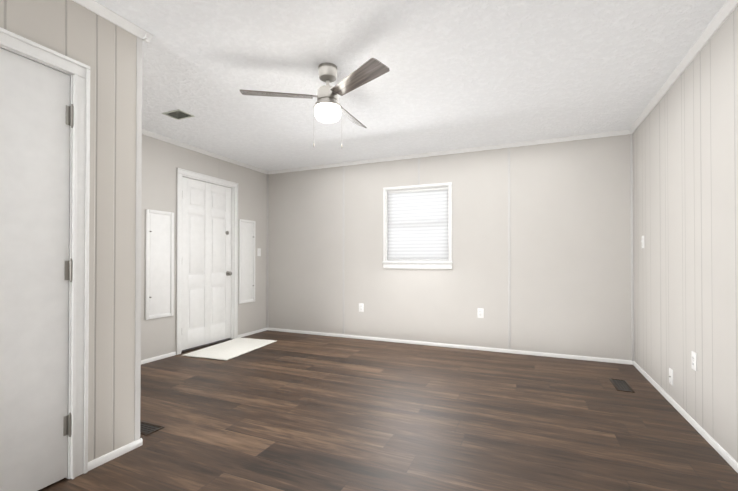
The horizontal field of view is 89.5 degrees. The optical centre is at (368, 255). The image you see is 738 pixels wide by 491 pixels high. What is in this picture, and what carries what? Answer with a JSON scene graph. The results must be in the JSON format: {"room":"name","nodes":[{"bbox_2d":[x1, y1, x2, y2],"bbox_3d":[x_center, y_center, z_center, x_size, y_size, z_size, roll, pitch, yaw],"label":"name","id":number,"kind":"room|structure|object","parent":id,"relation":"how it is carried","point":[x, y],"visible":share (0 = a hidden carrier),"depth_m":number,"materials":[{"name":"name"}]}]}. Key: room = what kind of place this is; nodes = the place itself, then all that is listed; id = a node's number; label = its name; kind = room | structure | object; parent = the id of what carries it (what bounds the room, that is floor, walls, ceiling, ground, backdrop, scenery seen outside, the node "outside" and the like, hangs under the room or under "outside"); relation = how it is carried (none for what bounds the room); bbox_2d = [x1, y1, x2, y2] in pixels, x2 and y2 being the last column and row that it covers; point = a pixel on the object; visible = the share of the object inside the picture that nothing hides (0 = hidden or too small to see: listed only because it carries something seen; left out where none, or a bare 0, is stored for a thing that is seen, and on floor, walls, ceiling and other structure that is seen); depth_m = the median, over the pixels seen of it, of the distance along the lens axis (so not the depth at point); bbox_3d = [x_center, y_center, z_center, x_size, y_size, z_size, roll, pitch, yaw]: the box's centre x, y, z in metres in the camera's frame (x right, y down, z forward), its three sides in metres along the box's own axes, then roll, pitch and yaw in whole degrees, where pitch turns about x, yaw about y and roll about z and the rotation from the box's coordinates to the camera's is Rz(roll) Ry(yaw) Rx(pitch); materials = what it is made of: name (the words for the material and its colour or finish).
{"room":"empty living room","nodes":[
{"label":"empty living room","id":0,"kind":"room"},
{"bbox_2d":[0,0,136,461],"bbox_3d":[-2.243,-0.119,0.266,0.100,2.440,4.257,0,-1,23],"label":"wall","id":1,"kind":"structure","parent":0,"point":[103,49],"depth_m":2.00,"materials":[{"name":"beige paint"}]},
{"bbox_2d":[0,48,73,490],"bbox_3d":[-1.642,0.096,1.502,0.110,2.007,0.798,0,-1,23],"label":"closet door","id":2,"kind":"structure","parent":1,"relation":"in","point":[36,123],"depth_m":1.73,"materials":[{"name":"white paint"}]},
{"bbox_2d":[0,27,89,478],"bbox_3d":[-1.688,0.063,1.516,0.124,2.096,0.941,0,-1,23],"label":"door frame","id":3,"kind":"structure","parent":1,"relation":"attached to","point":[77,72],"depth_m":1.88,"materials":[{"name":"white paint"}]},
{"bbox_2d":[72,0,155,470],"bbox_3d":[-2.169,-0.119,0.257,0.042,2.440,4.299,0,-1,23],"label":"baseboard","id":4,"kind":"structure","parent":1,"relation":"attached to","point":[92,5],"depth_m":2.06,"materials":[{"name":"white paint"}]},
{"bbox_2d":[141,134,266,359],"bbox_3d":[-3.098,-0.102,2.363,0.120,2.440,7.425,0,-1,23],"label":"wall","id":5,"kind":"structure","parent":0,"point":[162,161],"depth_m":4.31,"materials":[{"name":"paint"}]},
{"bbox_2d":[145,209,173,319],"bbox_3d":[-2.276,0.094,4.064,0.034,1.167,0.333,0,-1,23],"label":"sidelight window","id":6,"kind":"structure","parent":5,"relation":"in","point":[159,264],"depth_m":4.06,"materials":[{"name":"white paint"}]},
{"bbox_2d":[182,177,231,349],"bbox_3d":[-2.027,0.094,4.702,0.108,2.036,0.814,0,-1,23],"label":"front door","id":7,"kind":"structure","parent":5,"relation":"in","point":[206,263],"depth_m":4.68,"materials":[{"name":"white paint"}]},
{"bbox_2d":[176,168,237,354],"bbox_3d":[-2.063,0.067,4.722,0.143,2.142,0.964,0,-1,23],"label":"door frame","id":8,"kind":"structure","parent":5,"relation":"attached to","point":[181,173],"depth_m":4.63,"materials":[{"name":"white paint"}]},
{"bbox_2d":[156,134,267,359],"bbox_3d":[-2.187,-0.086,4.263,0.042,2.440,3.123,0,-1,23],"label":"baseboard","id":9,"kind":"structure","parent":5,"relation":"attached to","point":[159,137],"depth_m":4.66,"materials":[{"name":"white paint"}]},
{"bbox_2d":[238,219,255,303],"bbox_3d":[-1.733,0.082,5.318,0.034,1.182,0.329,0,-1,23],"label":"sidelight window","id":10,"kind":"structure","parent":5,"relation":"in","point":[247,231],"depth_m":5.31,"materials":[{"name":"white paint"}]},
{"bbox_2d":[257,248,260,255],"bbox_3d":[-1.637,-0.051,5.560,0.018,0.116,0.072,0,-1,23],"label":"light switch","id":11,"kind":"object","parent":5,"relation":"attached to","point":[258,251],"visible":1,"depth_m":5.55,"materials":[{"name":"white plastic"}]},
{"bbox_2d":[38,330,737,490],"bbox_3d":[-0.884,1.160,1.393,4.945,0.100,7.665,0,-1,23],"label":"floor","id":12,"kind":"structure","parent":0,"point":[287,411],"depth_m":2.44,"materials":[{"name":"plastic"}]},
{"bbox_2d":[140,420,163,434],"bbox_3d":[-1.502,1.117,2.432,0.320,0.005,0.125,0,-1,23],"label":"floor vent","id":13,"kind":"object","parent":12,"relation":"in","point":[147,428],"visible":0.54,"depth_m":2.42,"materials":[{"name":"brown metal"}]},
{"bbox_2d":[182,338,275,360],"bbox_3d":[-1.665,1.128,4.567,0.610,0.015,0.990,0,-1,18],"label":"rug","id":14,"kind":"object","parent":12,"relation":"on","point":[230,349],"visible":1,"depth_m":4.45,"materials":[{"name":"white fabric"}]},
{"bbox_2d":[609,378,634,392],"bbox_3d":[2.190,1.123,3.231,0.125,0.005,0.335,0,-1,23],"label":"floor vent","id":15,"kind":"object","parent":12,"relation":"in","point":[621,385],"visible":1,"depth_m":3.21,"materials":[{"name":"brown metal"}]},
{"bbox_2d":[95,0,726,170],"bbox_3d":[-0.884,-1.380,1.415,4.945,0.100,7.665,0,-1,23],"label":"ceiling","id":16,"kind":"structure","parent":0,"point":[461,74],"depth_m":2.63,"materials":[{"name":"white paint"}]},
{"bbox_2d":[162,109,194,119],"bbox_3d":[-1.772,-1.308,3.464,0.225,0.008,0.175,0,-1,23],"label":"ceiling vent","id":17,"kind":"object","parent":16,"relation":"in","point":[178,114],"visible":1,"depth_m":3.46,"materials":[{"name":"grey metal"}]},
{"bbox_2d":[240,58,389,147],"bbox_3d":[-0.237,-1.034,2.708,1.068,0.569,0.948,0,-1,23],"label":"ceiling fan","id":18,"kind":"object","parent":16,"relation":"hanging from","point":[329,108],"visible":1,"depth_m":2.54,"materials":[{"name":"silver metal"}]},
{"bbox_2d":[268,134,630,359],"bbox_3d":[0.616,-0.081,4.866,4.945,2.440,0.120,0,-1,23],"label":"wall","id":19,"kind":"structure","parent":0,"point":[570,219],"depth_m":4.48,"materials":[{"name":"paint"}]},
{"bbox_2d":[359,303,363,311],"bbox_3d":[-0.107,0.712,5.102,0.072,0.116,0.009,0,-1,23],"label":"electrical outlet","id":20,"kind":"object","parent":19,"relation":"attached to","point":[361,307],"visible":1,"depth_m":5.10,"materials":[{"name":"white plastic"}]},
{"bbox_2d":[134,37,633,440],"bbox_3d":[-0.044,-0.093,3.344,4.705,2.360,3.198,0,-1,23],"label":"batten","id":21,"kind":"object","parent":19,"relation":"attached to","point":[138,235],"visible":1,"depth_m":2.20,"materials":[{"name":"paint"}]},
{"bbox_2d":[382,182,452,268],"bbox_3d":[0.631,-0.370,4.845,0.933,1.079,0.150,0,-1,23],"label":"window","id":22,"kind":"structure","parent":19,"relation":"in","point":[420,264],"depth_m":4.79,"materials":[{"name":"white paint"}]},
{"bbox_2d":[387,187,447,259],"bbox_3d":[0.623,-0.402,4.827,0.813,0.921,0.036,0,-1,23],"label":"window blinds","id":23,"kind":"object","parent":22,"relation":"attached to","point":[417,224],"visible":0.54,"depth_m":4.82,"materials":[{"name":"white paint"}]},
{"bbox_2d":[268,130,627,363],"bbox_3d":[0.557,-0.081,4.802,4.650,2.440,0.042,0,-1,23],"label":"baseboard","id":24,"kind":"structure","parent":19,"relation":"attached to","point":[622,132],"depth_m":4.54,"materials":[{"name":"white paint"}]},
{"bbox_2d":[477,308,483,317],"bbox_3d":[1.341,0.691,4.475,0.072,0.116,0.009,0,-1,23],"label":"electrical outlet","id":25,"kind":"object","parent":19,"relation":"attached to","point":[480,312],"visible":1,"depth_m":4.47,"materials":[{"name":"white plastic"}]},
{"bbox_2d":[633,6,737,462],"bbox_3d":[1.306,-0.118,0.390,0.120,2.440,7.545,0,-1,23],"label":"wall","id":26,"kind":"structure","parent":0,"point":[685,175],"depth_m":2.43,"materials":[{"name":"beige paint"}]},
{"bbox_2d":[669,368,672,385],"bbox_3d":[2.296,0.922,2.838,0.015,0.116,0.072,0,-1,23],"label":"wall jack","id":27,"kind":"object","parent":26,"relation":"attached to","point":[671,376],"visible":0.98,"depth_m":2.82,"materials":[{"name":"white plastic"}]},
{"bbox_2d":[628,0,737,472],"bbox_3d":[1.256,-0.118,0.477,0.042,2.440,7.425,0,-1,23],"label":"baseboard","id":28,"kind":"structure","parent":26,"relation":"attached to","point":[696,48],"depth_m":2.43,"materials":[{"name":"white paint"}]},
{"bbox_2d":[691,351,696,370],"bbox_3d":[2.124,0.689,2.435,0.009,0.116,0.072,0,-1,23],"label":"outlet","id":29,"kind":"object","parent":26,"relation":"attached to","point":[694,359],"visible":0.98,"depth_m":2.42,"materials":[{"name":"white plastic"}]}
]}

